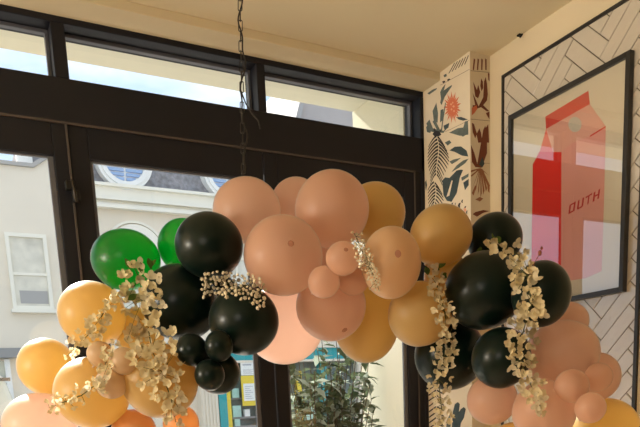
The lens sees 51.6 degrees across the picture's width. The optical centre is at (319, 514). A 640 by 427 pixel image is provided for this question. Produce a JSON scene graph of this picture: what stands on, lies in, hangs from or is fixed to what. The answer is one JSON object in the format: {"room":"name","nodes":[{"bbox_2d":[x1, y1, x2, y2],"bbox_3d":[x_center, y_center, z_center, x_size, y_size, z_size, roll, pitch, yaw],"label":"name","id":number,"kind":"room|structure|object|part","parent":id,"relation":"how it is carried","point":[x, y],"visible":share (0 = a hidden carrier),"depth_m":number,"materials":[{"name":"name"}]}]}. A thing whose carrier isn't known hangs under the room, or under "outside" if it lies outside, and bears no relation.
{"room":"shop","nodes":[
{"label":"shop","id":0,"kind":"room"},
{"bbox_2d":[52,357,128,426],"bbox_3d":[-0.752,-0.402,2.187,0.244,0.233,0.245,-8,11,-27],"label":"balloon","id":1,"kind":"object","parent":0,"point":[98,410],"visible":0.6,"depth_m":2.10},
{"bbox_2d":[0,393,77,426],"bbox_3d":[-0.969,-0.308,2.295,0.251,0.226,0.249,-8,11,-27],"label":"balloon","id":2,"kind":"object","parent":1,"relation":"attached to","point":[27,410],"visible":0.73,"depth_m":2.19,"materials":[{"name":"pink rubber"}]},
{"bbox_2d":[16,338,71,394],"bbox_3d":[-0.970,-0.525,2.355,0.202,0.201,0.203,-8,11,-27],"label":"balloon","id":3,"kind":"object","parent":2,"relation":"attached to","point":[39,361],"visible":0.74,"depth_m":2.28,"materials":[{"name":"orange rubber"}]},
{"bbox_2d":[44,375,103,414],"bbox_3d":[-0.781,-0.370,2.065,0.334,0.112,0.074,4,12,35],"label":"blossom spray","id":4,"kind":"object","parent":1,"relation":"attached to","point":[84,390],"visible":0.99,"depth_m":2.05,"materials":[{"name":"yellow plant"}]},
{"bbox_3d":[-0.788,-0.374,2.068,0.321,0.076,0.058,5,13,38],"label":"stem","id":5,"kind":"part","parent":4,"relation":"part of","materials":[{"name":"yellow"}]},
{"bbox_2d":[57,281,125,343],"bbox_3d":[-0.741,-0.653,2.155,0.214,0.205,0.214,-8,11,-27],"label":"balloon","id":6,"kind":"object","parent":1,"relation":"attached to","point":[81,299],"visible":0.82,"depth_m":2.08,"materials":[{"name":"orange rubber"}]},
{"bbox_2d":[64,285,125,359],"bbox_3d":[-0.750,-0.628,2.182,0.205,0.232,0.400,-8,11,-27],"label":"blossom spray","id":7,"kind":"object","parent":1,"relation":"on","point":[92,328],"visible":1,"depth_m":2.06,"materials":[{"name":"yellow plant"}]},
{"bbox_2d":[86,341,110,367],"bbox_3d":[-0.682,-0.498,2.055,0.080,0.081,0.081,-8,11,-27],"label":"balloon","id":8,"kind":"object","parent":1,"relation":"attached to","point":[93,352],"visible":0.7,"depth_m":2.02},
{"bbox_2d":[92,339,121,393],"bbox_3d":[-0.634,-0.461,2.035,0.077,0.176,0.222,-2,10,1],"label":"blossom spray","id":9,"kind":"object","parent":8,"relation":"attached to","point":[103,356],"visible":1,"depth_m":1.97,"materials":[{"name":"yellow plant"}]},
{"bbox_2d":[95,369,125,398],"bbox_3d":[-0.643,-0.404,2.039,0.099,0.090,0.099,2,11,23],"label":"balloon","id":10,"kind":"object","parent":1,"relation":"attached to","point":[115,387],"visible":0.74,"depth_m":2.01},
{"bbox_2d":[111,409,155,426],"bbox_3d":[-0.632,-0.286,2.255,0.151,0.148,0.149,-8,11,-27],"label":"balloon","id":11,"kind":"object","parent":1,"relation":"attached to","point":[131,417],"visible":0.79,"depth_m":2.20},
{"bbox_2d":[209,286,278,354],"bbox_3d":[-0.239,-0.609,2.081,0.220,0.211,0.220,-8,11,-27],"label":"balloon","id":12,"kind":"object","parent":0,"point":[250,330],"visible":0.8,"depth_m":2.00,"materials":[{"name":"black rubber"}]},
{"bbox_2d":[205,355,239,394],"bbox_3d":[-0.324,-0.453,2.113,0.140,0.137,0.148,0,10,17],"label":"balloon","id":13,"kind":"object","parent":12,"relation":"attached to","point":[230,366],"visible":0.34,"depth_m":2.07,"materials":[{"name":"black rubber"}]},
{"bbox_2d":[124,343,197,418],"bbox_3d":[-0.509,-0.426,2.108,0.241,0.237,0.241,-8,11,-27],"label":"balloon","id":14,"kind":"object","parent":13,"relation":"attached to","point":[140,401],"visible":0.32,"depth_m":2.03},
{"bbox_2d":[109,347,137,374],"bbox_3d":[-0.593,-0.466,2.005,0.084,0.082,0.085,-3,10,-1],"label":"balloon","id":15,"kind":"object","parent":14,"relation":"attached to","point":[121,366],"visible":0.68,"depth_m":1.97,"materials":[{"name":"rubber"}]},
{"bbox_2d":[163,407,198,426],"bbox_3d":[-0.474,-0.310,2.258,0.122,0.134,0.128,-8,11,-27],"label":"balloon","id":16,"kind":"object","parent":14,"relation":"attached to","point":[191,420],"visible":0.42,"depth_m":2.21,"materials":[{"name":"orange rubber"}]},
{"bbox_2d":[176,333,206,365],"bbox_3d":[-0.391,-0.502,2.014,0.097,0.097,0.097,-2,10,5],"label":"balloon","id":17,"kind":"object","parent":14,"relation":"attached to","point":[191,350],"visible":0.86,"depth_m":1.98,"materials":[{"name":"black rubber"}]},
{"bbox_2d":[194,359,224,390],"bbox_3d":[-0.334,-0.423,2.002,0.090,0.094,0.095,-8,11,-27],"label":"balloon","id":18,"kind":"object","parent":13,"relation":"attached to","point":[209,374],"visible":0.99,"depth_m":1.97,"materials":[{"name":"black rubber"}]},
{"bbox_2d":[205,330,232,361],"bbox_3d":[-0.302,-0.504,1.976,0.083,0.092,0.083,-4,10,-4],"label":"balloon","id":19,"kind":"object","parent":18,"relation":"on","point":[218,344],"visible":0.99,"depth_m":1.95,"materials":[{"name":"black rubber"}]},
{"bbox_2d":[200,270,266,309],"bbox_3d":[-0.290,-0.696,2.089,0.178,0.143,0.375,-8,11,-27],"label":"sprig","id":20,"kind":"object","parent":12,"relation":"on","point":[256,295],"visible":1,"depth_m":1.99,"materials":[{"name":"yellow plant"}]},
{"bbox_3d":[-0.289,-0.699,2.093,0.172,0.138,0.369,-8,11,-27],"label":"stem","id":21,"kind":"part","parent":20,"relation":"part of","materials":[{"name":"yellow"}]},
{"bbox_2d":[243,214,322,295],"bbox_3d":[-0.114,-0.804,2.058,0.245,0.236,0.247,2,11,25],"label":"balloon","id":22,"kind":"object","parent":12,"relation":"attached to","point":[283,250],"visible":0.95,"depth_m":1.97,"materials":[{"name":"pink rubber"}]},
{"bbox_2d":[174,211,242,278],"bbox_3d":[-0.346,-0.840,2.067,0.212,0.196,0.212,-8,11,-27],"label":"balloon","id":23,"kind":"object","parent":22,"relation":"attached to","point":[205,241],"visible":0.93,"depth_m":1.99,"materials":[{"name":"black rubber"}]},
{"bbox_2d":[141,263,216,339],"bbox_3d":[-0.458,-0.695,2.171,0.250,0.243,0.248,-8,11,-27],"label":"balloon","id":24,"kind":"object","parent":23,"relation":"attached to","point":[186,310],"visible":0.56,"depth_m":2.08,"materials":[{"name":"black rubber"}]},
{"bbox_2d":[90,228,160,290],"bbox_3d":[-0.646,-0.849,2.206,0.226,0.192,0.227,-8,11,-27],"label":"balloon","id":25,"kind":"object","parent":24,"relation":"attached to","point":[109,252],"visible":0.83,"depth_m":2.12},
{"bbox_2d":[117,256,187,426],"bbox_3d":[-0.525,-0.541,2.062,0.177,0.540,0.340,-6,10,-17],"label":"strand","id":26,"kind":"object","parent":25,"relation":"hanging from","point":[143,351],"visible":1,"depth_m":2.03,"materials":[{"name":"yellow plant"}]},
{"bbox_3d":[-0.529,-0.537,2.069,0.132,0.500,0.330,-7,11,-22],"label":"stem","id":27,"kind":"part","parent":26,"relation":"part of","materials":[{"name":"yellow plant"}]},
{"bbox_2d":[157,218,185,264],"bbox_3d":[-0.466,-0.922,2.271,0.178,0.178,0.178,-4,10,-6],"label":"balloon","id":28,"kind":"object","parent":25,"relation":"attached to","point":[166,237],"visible":0.28,"depth_m":2.20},
{"bbox_2d":[116,307,164,348],"bbox_3d":[-0.624,-0.630,2.297,0.166,0.174,0.170,-8,11,-27],"label":"balloon","id":29,"kind":"object","parent":24,"relation":"attached to","point":[129,319],"visible":0.12,"depth_m":2.23,"materials":[{"name":"orange rubber"}]},
{"bbox_2d":[211,276,237,295],"bbox_3d":[-0.376,-0.764,2.357,0.199,0.189,0.199,-4,10,-5],"label":"balloon","id":30,"kind":"object","parent":24,"relation":"attached to","point":[228,284],"visible":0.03,"depth_m":2.27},
{"bbox_2d":[213,176,280,243],"bbox_3d":[-0.243,-1.012,2.207,0.228,0.206,0.226,-8,11,-27],"label":"balloon","id":31,"kind":"object","parent":22,"relation":"attached to","point":[246,201],"visible":0.6,"depth_m":2.12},
{"bbox_2d":[274,176,306,215],"bbox_3d":[-0.085,-1.105,2.346,0.177,0.166,0.177,-8,11,-27],"label":"balloon","id":32,"kind":"object","parent":31,"relation":"attached to","point":[287,190],"visible":0.39,"depth_m":2.27,"materials":[{"name":"rubber"}]},
{"bbox_2d":[295,169,368,248],"bbox_3d":[0.039,-1.002,2.176,0.243,0.238,0.243,-4,10,-6],"label":"balloon","id":33,"kind":"object","parent":32,"relation":"attached to","point":[333,202],"visible":0.77,"depth_m":2.09,"materials":[{"name":"rubber"}]},
{"bbox_2d":[321,248,327,265],"bbox_3d":[0.018,-0.910,2.327,0.189,0.182,0.189,-3,10,-4],"label":"balloon","id":34,"kind":"object","parent":33,"relation":"attached to","point":[324,250],"visible":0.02,"depth_m":2.24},
{"bbox_2d":[257,290,320,364],"bbox_3d":[-0.128,-0.676,2.359,0.284,0.273,0.285,-8,11,-27],"label":"balloon","id":35,"kind":"object","parent":34,"relation":"attached to","point":[291,344],"visible":0.47,"depth_m":2.25,"materials":[{"name":"pink rubber"}]},
{"bbox_2d":[357,181,404,243],"bbox_3d":[0.192,-1.071,2.358,0.220,0.207,0.221,-12,13,-42],"label":"balloon","id":36,"kind":"object","parent":33,"relation":"attached to","point":[386,205],"visible":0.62,"depth_m":2.27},
{"bbox_2d":[288,240,293,246],"bbox_3d":[-0.085,-0.794,1.939,0.019,0.018,0.002,-5,10,-13],"label":"knot","id":37,"kind":"object","parent":22,"relation":"attached to","point":[290,242],"depth_m":1.94,"materials":[{"name":"brown"}]},
{"bbox_2d":[308,266,339,297],"bbox_3d":[0.012,-0.695,1.978,0.095,0.093,0.096,-3,10,-2],"label":"balloon","id":38,"kind":"object","parent":22,"relation":"attached to","point":[322,282],"visible":0.95,"depth_m":1.95,"materials":[{"name":"rubber"}]},
{"bbox_2d":[326,241,358,275],"bbox_3d":[0.066,-0.751,1.942,0.100,0.096,0.100,5,13,38],"label":"balloon","id":39,"kind":"object","parent":38,"relation":"attached to","point":[340,259],"visible":0.94,"depth_m":1.91,"materials":[{"name":"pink rubber"}]},
{"bbox_2d":[296,287,365,341],"bbox_3d":[0.036,-0.686,2.174,0.229,0.226,0.229,-8,11,-27],"label":"balloon","id":40,"kind":"object","parent":22,"relation":"attached to","point":[336,317],"visible":0.67,"depth_m":2.10,"materials":[{"name":"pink rubber"}]},
{"bbox_2d":[339,265,366,295],"bbox_3d":[0.103,-0.730,2.057,0.100,0.093,0.099,7,14,43],"label":"balloon","id":41,"kind":"object","parent":40,"relation":"attached to","point":[353,284],"visible":0.61,"depth_m":2.02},
{"bbox_2d":[361,226,420,298],"bbox_3d":[0.213,-0.755,1.985,0.180,0.207,0.180,5,13,39],"label":"balloon","id":42,"kind":"object","parent":41,"relation":"attached to","point":[396,253],"visible":0.86,"depth_m":1.92,"materials":[{"name":"brown rubber"}]},
{"bbox_2d":[351,231,380,291],"bbox_3d":[0.134,-0.777,2.015,0.079,0.221,0.297,-3,10,1],"label":"sprig","id":43,"kind":"object","parent":42,"relation":"on","point":[369,264],"visible":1,"depth_m":1.90,"materials":[{"name":"yellow plant"}]},
{"bbox_2d":[395,250,400,257],"bbox_3d":[0.224,-0.747,1.896,0.019,0.022,0.002,-4,10,-6],"label":"knot","id":44,"kind":"object","parent":42,"relation":"attached to","point":[397,252],"depth_m":1.90,"materials":[{"name":"brown"}]},
{"bbox_2d":[337,286,396,362],"bbox_3d":[0.165,-0.689,2.375,0.236,0.282,0.237,-8,11,-27],"label":"balloon","id":45,"kind":"object","parent":40,"relation":"attached to","point":[374,338],"visible":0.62,"depth_m":2.29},
{"bbox_2d":[124,0,571,71],"bbox_3d":[-0.056,-1.474,-0.398,5.100,0.150,6.150,-8,11,-27],"label":"ceiling","id":46,"kind":"structure","parent":0,"point":[432,35],"depth_m":2.61,"materials":[{"name":"paint"}]},
{"bbox_2d":[237,0,260,175],"bbox_3d":[-0.241,-1.489,2.206,0.065,0.718,0.151,-2,10,6],"label":"hanging chain","id":47,"kind":"object","parent":46,"relation":"hanging from","point":[241,1],"visible":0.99,"depth_m":2.21,"materials":[{"name":"grey metal"}]},
{"bbox_2d":[352,100,404,426],"bbox_3d":[0.883,-1.745,3.869,1.280,5.000,0.480,-8,11,-27],"label":"wall","id":48,"kind":"structure","parent":0,"point":[372,115],"depth_m":3.64,"materials":[{"name":"beige paint"}]},
{"bbox_2d":[424,263,458,426],"bbox_3d":[0.400,-0.543,2.158,0.109,0.561,0.244,-2,10,6],"label":"strand","id":49,"kind":"object","parent":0,"point":[435,271],"visible":1,"depth_m":2.18,"materials":[{"name":"yellow plant"}]},
{"bbox_2d":[388,281,451,346],"bbox_3d":[0.328,-0.658,2.172,0.209,0.207,0.210,-8,11,-27],"label":"balloon","id":50,"kind":"object","parent":49,"relation":"attached to","point":[411,320],"visible":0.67,"depth_m":2.10,"materials":[{"name":"orange rubber"}]},
{"bbox_2d":[444,250,519,329],"bbox_3d":[0.522,-0.713,2.108,0.251,0.241,0.251,-8,11,-27],"label":"balloon","id":51,"kind":"object","parent":50,"relation":"attached to","point":[478,286],"visible":0.77,"depth_m":2.02,"materials":[{"name":"black rubber"}]},
{"bbox_2d":[424,258,461,289],"bbox_3d":[0.434,-0.816,2.262,0.157,0.141,0.157,6,13,39],"label":"balloon","id":52,"kind":"object","parent":51,"relation":"attached to","point":[448,268],"visible":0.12,"depth_m":2.20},
{"bbox_2d":[410,203,472,266],"bbox_3d":[0.391,-0.908,2.155,0.201,0.188,0.210,-8,11,-27],"label":"balloon","id":53,"kind":"object","parent":52,"relation":"attached to","point":[442,232],"visible":0.85,"depth_m":2.08,"materials":[{"name":"orange rubber"}]},
{"bbox_2d":[468,211,522,256],"bbox_3d":[0.591,-0.930,2.240,0.182,0.174,0.182,-8,11,-27],"label":"balloon","id":54,"kind":"object","parent":53,"relation":"attached to","point":[504,225],"visible":0.44,"depth_m":2.17,"materials":[{"name":"black rubber"}]},
{"bbox_2d":[476,233,549,417],"bbox_3d":[0.604,-0.597,2.039,0.175,0.589,0.371,-2,10,2],"label":"strand","id":55,"kind":"object","parent":54,"relation":"hanging from","point":[524,312],"visible":1,"depth_m":1.96,"materials":[{"name":"yellow plant"}]},
{"bbox_3d":[0.597,-0.592,2.054,0.143,0.562,0.356,-2,10,7],"label":"stem","id":56,"kind":"part","parent":55,"relation":"part of","materials":[{"name":"yellow plant"}]},
{"bbox_2d":[415,323,480,389],"bbox_3d":[0.453,-0.561,2.322,0.245,0.245,0.252,-8,11,-27],"label":"balloon","id":57,"kind":"object","parent":51,"relation":"attached to","point":[463,373],"visible":0.56,"depth_m":2.23,"materials":[{"name":"black rubber"}]},
{"bbox_2d":[471,327,530,388],"bbox_3d":[0.569,-0.493,2.080,0.182,0.189,0.182,0,10,14],"label":"balloon","id":58,"kind":"object","parent":51,"relation":"attached to","point":[490,364],"visible":0.75,"depth_m":2.02,"materials":[{"name":"black rubber"}]},
{"bbox_2d":[467,379,517,424],"bbox_3d":[0.573,-0.383,2.205,0.166,0.164,0.166,-8,11,-27],"label":"balloon","id":59,"kind":"object","parent":58,"relation":"attached to","point":[488,405],"visible":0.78,"depth_m":2.15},
{"bbox_2d":[512,380,575,426],"bbox_3d":[0.705,-0.324,2.084,0.195,0.199,0.195,-8,11,-27],"label":"balloon","id":60,"kind":"object","parent":59,"relation":"attached to","point":[560,413],"visible":0.58,"depth_m":2.01,"materials":[{"name":"pink rubber"}]},
{"bbox_2d":[499,422,514,426],"bbox_3d":[0.664,-0.216,2.256,0.197,0.201,0.197,-8,11,-27],"label":"balloon","id":61,"kind":"object","parent":60,"relation":"attached to","point":[510,424],"visible":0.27,"depth_m":2.22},
{"bbox_2d":[554,369,589,402],"bbox_3d":[0.758,-0.388,1.997,0.103,0.100,0.102,-8,11,-27],"label":"balloon","id":62,"kind":"object","parent":60,"relation":"attached to","point":[569,385],"visible":0.89,"depth_m":1.96,"materials":[{"name":"rubber"}]},
{"bbox_2d":[574,392,606,422],"bbox_3d":[0.800,-0.318,1.965,0.089,0.090,0.093,-8,11,-27],"label":"balloon","id":63,"kind":"object","parent":62,"relation":"attached to","point":[591,407],"visible":1,"depth_m":1.93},
{"bbox_2d":[573,398,639,426],"bbox_3d":[1.003,-0.301,2.342,0.240,0.224,0.241,-3,10,0],"label":"balloon","id":64,"kind":"object","parent":63,"relation":"attached to","point":[619,413],"visible":0.66,"depth_m":2.24,"materials":[{"name":"rubber"}]},
{"bbox_2d":[588,352,621,398],"bbox_3d":[0.953,-0.477,2.288,0.162,0.166,0.162,-8,11,-27],"label":"balloon","id":65,"kind":"object","parent":64,"relation":"on","point":[605,358],"visible":0.23,"depth_m":2.23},
{"bbox_2d":[528,320,600,380],"bbox_3d":[0.786,-0.524,2.160,0.234,0.215,0.241,-8,11,-27],"label":"balloon","id":66,"kind":"object","parent":58,"relation":"attached to","point":[565,345],"visible":0.7,"depth_m":2.06,"materials":[{"name":"pink rubber"}]},
{"bbox_2d":[539,302,589,327],"bbox_3d":[0.856,-0.671,2.302,0.151,0.133,0.147,-3,10,-3],"label":"balloon","id":67,"kind":"object","parent":66,"relation":"attached to","point":[575,311],"visible":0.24,"depth_m":2.24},
{"bbox_2d":[585,363,612,391],"bbox_3d":[0.874,-0.431,2.083,0.088,0.094,0.088,-8,11,-27],"label":"balloon","id":68,"kind":"object","parent":66,"relation":"attached to","point":[600,375],"visible":0.75,"depth_m":2.05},
{"bbox_2d":[511,260,571,326],"bbox_3d":[0.666,-0.661,1.985,0.184,0.192,0.173,-8,11,-27],"label":"balloon","id":69,"kind":"object","parent":51,"relation":"attached to","point":[555,285],"visible":0.59,"depth_m":1.92,"materials":[{"name":"black rubber"}]},
{"bbox_3d":[0.401,-0.542,2.160,0.083,0.515,0.216,-2,10,6],"label":"stem","id":70,"kind":"part","parent":49,"relation":"part of","materials":[{"name":"yellow plant"}]},
{"bbox_2d":[423,51,490,426],"bbox_3d":[0.655,-0.602,3.367,0.116,2.947,0.484,-8,11,-27],"label":"wall pillar","id":71,"kind":"structure","parent":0,"point":[456,109],"depth_m":3.02,"materials":[{"name":"beige paper"}]},
{"bbox_2d":[425,55,469,426],"bbox_3d":[0.610,-1.213,3.164,0.001,1.665,0.331,-8,11,-27],"label":"print","id":72,"kind":"object","parent":71,"relation":"attached to","point":[447,102],"depth_m":3.07,"materials":[{"name":"grey paper"}]},
{"bbox_2d":[471,59,489,215],"bbox_3d":[0.716,-1.681,2.959,0.114,0.660,0.001,-8,11,-27],"label":"print","id":73,"kind":"object","parent":71,"relation":"attached to","point":[480,68],"depth_m":2.96,"materials":[{"name":"brown paper"}]},
{"bbox_2d":[490,0,639,426],"bbox_3d":[2.146,-0.248,0.978,0.265,2.947,6.150,-8,11,-27],"label":"wall","id":74,"kind":"structure","parent":0,"point":[581,36],"depth_m":2.55,"materials":[{"name":"paint"}]},
{"bbox_2d":[0,0,439,91],"bbox_3d":[-1.561,-1.740,2.030,4.733,0.034,0.128,-8,11,-27],"label":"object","id":75,"kind":"structure","parent":74,"relation":"attached to","point":[120,14],"depth_m":2.63,"materials":[{"name":"paint"}]},
{"bbox_2d":[508,49,633,301],"bbox_3d":[0.974,-1.270,2.654,0.023,0.814,0.596,-8,11,-27],"label":"framed poster","id":76,"kind":"object","parent":74,"relation":"attached to","point":[569,149],"visible":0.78,"depth_m":2.58,"materials":[{"name":"black paper"}]},
{"bbox_2d":[531,91,605,279],"bbox_3d":[0.981,-1.280,2.643,0.001,0.677,0.364,-8,11,-27],"label":"print","id":77,"kind":"object","parent":76,"relation":"attached to","point":[568,136],"depth_m":2.62,"materials":[{"name":"pink"}]},
{"bbox_3d":[-2.656,-0.173,1.836,2.240,2.947,0.150,-8,11,-27],"label":"wall","id":78,"kind":"structure","parent":0,"visible":0},
{"bbox_2d":[0,21,51,75],"bbox_3d":[-1.355,-1.669,2.317,0.770,0.184,0.030,-8,11,-27],"label":"window","id":79,"kind":"structure","parent":78,"relation":"in","point":[3,24],"depth_m":2.45,"materials":[{"name":"grey metal"}]},
{"bbox_2d":[0,112,87,426],"bbox_3d":[-1.248,-0.166,2.539,0.792,2.557,0.052,-8,11,-27],"label":"door","id":80,"kind":"structure","parent":78,"relation":"in","point":[20,135],"depth_m":2.49,"materials":[{"name":"black paint"}]},
{"bbox_2d":[64,179,80,202],"bbox_3d":[-0.933,-1.220,2.501,0.048,0.079,0.040,-8,11,-27],"label":"door handle","id":81,"kind":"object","parent":80,"relation":"attached to","point":[69,184],"depth_m":2.49,"materials":[{"name":"black metal"}]},
{"bbox_2d":[64,33,251,109],"bbox_3d":[-0.637,-1.769,2.689,0.763,0.184,0.030,-8,11,-27],"label":"window","id":82,"kind":"structure","parent":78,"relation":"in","point":[68,37],"depth_m":2.67,"materials":[{"name":"grey"}]},
{"bbox_2d":[67,122,276,426],"bbox_3d":[-0.549,-0.269,2.901,0.800,2.547,0.052,-8,11,-27],"label":"door","id":83,"kind":"structure","parent":78,"relation":"in","point":[89,145],"depth_m":2.63,"materials":[{"name":"black paint"}]},
{"bbox_2d":[0,4,428,426],"bbox_3d":[-0.567,-0.462,2.909,2.493,2.947,0.130,-8,11,-27],"label":"frame","id":84,"kind":"object","parent":78,"relation":"attached to","point":[59,97],"visible":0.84,"depth_m":2.71,"materials":[{"name":"black paint"}]},
{"bbox_2d":[265,73,411,136],"bbox_3d":[0.088,-1.870,3.066,0.808,0.184,0.030,-8,11,-27],"label":"window","id":85,"kind":"structure","parent":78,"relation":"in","point":[408,104],"depth_m":3.07,"materials":[{"name":"grey metal"}]},
{"bbox_2d":[262,149,419,426],"bbox_3d":[0.157,-0.362,3.267,0.801,2.557,0.052,-8,11,-27],"label":"door","id":86,"kind":"structure","parent":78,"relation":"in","point":[277,166],"depth_m":3.07,"materials":[{"name":"black paint"}]},
{"bbox_3d":[2.324,0.334,6.551,70.000,0.120,3.250,-8,11,-27],"label":"pavement","id":87,"kind":"object","parent":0,"visible":0},
{"bbox_2d":[289,340,384,426],"bbox_3d":[0.103,-0.085,3.702,0.658,1.905,0.465,-8,11,-27],"label":"potted shrub","id":88,"kind":"object","parent":87,"relation":"on","point":[339,408],"visible":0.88,"depth_m":3.55,"materials":[{"name":"green plant"}]},
{"bbox_3d":[-1.169,-2.932,2.232,6.100,1.903,0.130,-8,11,-27],"label":"wall","id":89,"kind":"structure","parent":0,"visible":0},
{"bbox_2d":[0,29,367,111],"bbox_3d":[-1.783,-1.999,2.374,4.720,0.170,0.490,-8,11,-27],"label":"canopy","id":90,"kind":"object","parent":89,"relation":"attached to","point":[9,40],"visible":0.2,"depth_m":3.13,"materials":[{"name":"paint"}]},
{"label":"outside","id":91,"kind":"structure","parent":0,"visible":0},
{"bbox_3d":[-5.056,-1.722,20.226,70.000,0.160,11.500,-8,11,-27],"label":"pavement","id":92,"kind":"object","parent":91,"visible":0},
{"bbox_2d":[0,155,67,399],"bbox_3d":[-12.518,-5.221,16.383,12.400,8.720,6.250,-8,11,-27],"label":"house","id":93,"kind":"structure","parent":92,"relation":"on","point":[30,282],"depth_m":15.89,"materials":[{"name":"grey paint"}]},
{"bbox_3d":[-11.738,-2.037,13.986,9.600,2.220,0.050,-8,11,-27],"label":"shop pane","id":94,"kind":"part","parent":93,"relation":"part of","materials":[{"name":"white glass"}]},
{"bbox_3d":[-11.713,-1.802,14.000,9.720,2.750,0.130,-8,11,-27],"label":"shop frame","id":95,"kind":"part","parent":93,"relation":"part of","materials":[{"name":"white paint"}]},
{"bbox_3d":[-6.994,-5.844,15.951,0.750,1.580,0.020,-8,11,-27],"label":"pane","id":96,"kind":"part","parent":93,"relation":"part of","materials":[{"name":"white glass"}]},
{"bbox_2d":[19,290,48,303],"bbox_3d":[-6.926,-5.277,16.061,0.630,0.300,0.007,-8,11,-27],"label":"window pane","id":97,"kind":"object","parent":93,"relation":"hanging from","point":[25,296],"depth_m":16.06,"materials":[{"name":"grey glass"}]},
{"bbox_2d":[12,155,362,426],"bbox_3d":[-1.652,-6.821,21.977,14.350,8.900,6.300,-8,11,-27],"label":"house","id":98,"kind":"structure","parent":92,"relation":"on","point":[143,201],"depth_m":17.46,"materials":[{"name":"stone"}]},
{"bbox_2d":[107,167,141,180],"bbox_3d":[-4.960,-8.938,16.746,0.980,0.908,0.050,-8,11,-27],"label":"shutter","id":99,"kind":"object","parent":98,"relation":"hanging from","point":[125,174],"depth_m":16.81,"materials":[{"name":"blue"}]},
{"bbox_3d":[-4.981,-8.944,16.785,1.020,1.020,0.040,-8,11,-27],"label":"pane","id":100,"kind":"part","parent":98,"relation":"part of","materials":[{"name":"blue glass"}]},
{"bbox_3d":[-4.756,-6.237,17.341,1.020,2.160,0.040,-8,11,-27],"label":"pane","id":101,"kind":"part","parent":98,"relation":"part of","materials":[{"name":"glass"}]},
{"bbox_3d":[-1.337,-9.120,21.901,13.300,0.580,6.120,-8,11,-27],"label":"cornice","id":102,"kind":"part","parent":98,"relation":"part of","materials":[{"name":"paint"}]},
{"bbox_2d":[213,179,228,186],"bbox_3d":[-2.538,-9.276,18.002,0.980,0.908,0.050,-8,11,-27],"label":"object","id":103,"kind":"structure","parent":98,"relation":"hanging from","point":[219,182],"depth_m":17.94,"materials":[{"name":"blue"}]},
{"bbox_2d":[230,388,238,397],"bbox_3d":[-2.421,-3.455,18.803,0.208,0.260,0.165,-8,11,-27],"label":"display box","id":104,"kind":"object","parent":98,"relation":"on","point":[234,393],"visible":0.91,"depth_m":18.73,"materials":[{"name":"paper"}]},
{"bbox_2d":[231,405,241,416],"bbox_3d":[-2.393,-2.954,18.894,0.256,0.320,0.165,-8,11,-27],"label":"display box","id":105,"kind":"object","parent":98,"relation":"on","point":[236,410],"visible":0.97,"depth_m":18.82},
{"bbox_2d":[233,419,239,425],"bbox_3d":[-2.385,-2.639,18.946,0.160,0.200,0.165,-8,11,-27],"label":"display box","id":106,"kind":"object","parent":98,"relation":"in","point":[236,422],"visible":0.98,"depth_m":18.88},
{"bbox_3d":[-2.333,-6.575,18.597,1.020,2.160,0.040,-8,11,-27],"label":"pane","id":107,"kind":"part","parent":98,"relation":"part of","materials":[{"name":"clear glass"}]},
{"bbox_2d":[243,409,249,416],"bbox_3d":[-2.116,-2.933,19.047,0.160,0.200,0.165,-8,11,-27],"label":"display box","id":108,"kind":"object","parent":98,"relation":"in","point":[246,412],"visible":1,"depth_m":18.98,"materials":[{"name":"white paint"}]},
{"bbox_2d":[240,362,253,374],"bbox_3d":[-2.038,-4.140,18.694,0.430,0.390,0.034,-8,11,-27],"label":"notice","id":109,"kind":"object","parent":98,"relation":"attached to","point":[246,368],"visible":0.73,"depth_m":18.67,"materials":[{"name":"white paper"}]},
{"bbox_2d":[241,375,255,405],"bbox_3d":[-2.018,-3.524,18.798,0.430,0.840,0.054,-8,11,-27],"label":"notice","id":110,"kind":"object","parent":98,"relation":"attached to","point":[247,382],"visible":0.77,"depth_m":18.77,"materials":[{"name":"yellow paper"}]},
{"bbox_3d":[-1.291,-3.174,19.493,2.880,2.560,0.340,-8,11,-27],"label":"shop frame","id":111,"kind":"part","parent":98,"relation":"part of","materials":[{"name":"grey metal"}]},
{"bbox_3d":[0.472,-4.938,20.085,9.600,0.540,0.500,-8,11,-27],"label":"fascia moulding","id":112,"kind":"part","parent":98,"relation":"part of","materials":[{"name":"paint"}]},
{"bbox_3d":[-0.775,-3.269,19.895,4.180,2.560,0.100,-8,11,-27],"label":"shop pane","id":113,"kind":"part","parent":98,"relation":"part of","materials":[{"name":"clear glass"}]},
{"bbox_2d":[303,406,314,419],"bbox_3d":[-0.304,-3.077,20.003,0.400,0.500,0.165,-8,11,-27],"label":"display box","id":114,"kind":"object","parent":98,"relation":"on","point":[308,418],"visible":0.06,"depth_m":19.92,"materials":[{"name":"white"}]},
{"bbox_2d":[266,97,352,126],"bbox_3d":[-0.242,-10.809,29.184,7.100,14.100,6.000,-8,11,-27],"label":"building","id":115,"kind":"structure","parent":92,"relation":"on","point":[274,105],"depth_m":25.65,"materials":[{"name":"grey"}]},
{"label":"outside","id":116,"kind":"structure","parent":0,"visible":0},
{"bbox_3d":[-0.390,-0.323,11.607,70.000,0.100,8.300,-8,11,-27],"label":"road","id":117,"kind":"object","parent":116,"visible":0},
{"bbox_2d":[0,376,12,419],"bbox_3d":[-6.026,-0.372,6.889,5.550,2.170,1.850,-8,11,-27],"label":"van","id":118,"kind":"object","parent":117,"relation":"on","point":[6,397],"visible":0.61,"depth_m":7.14,"materials":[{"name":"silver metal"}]},
{"bbox_3d":[-5.320,-1.185,6.109,4.500,0.035,0.040,-8,11,-27],"label":"roof rail","id":119,"kind":"part","parent":118,"relation":"part of","materials":[{"name":"silver metal"}]}
]}

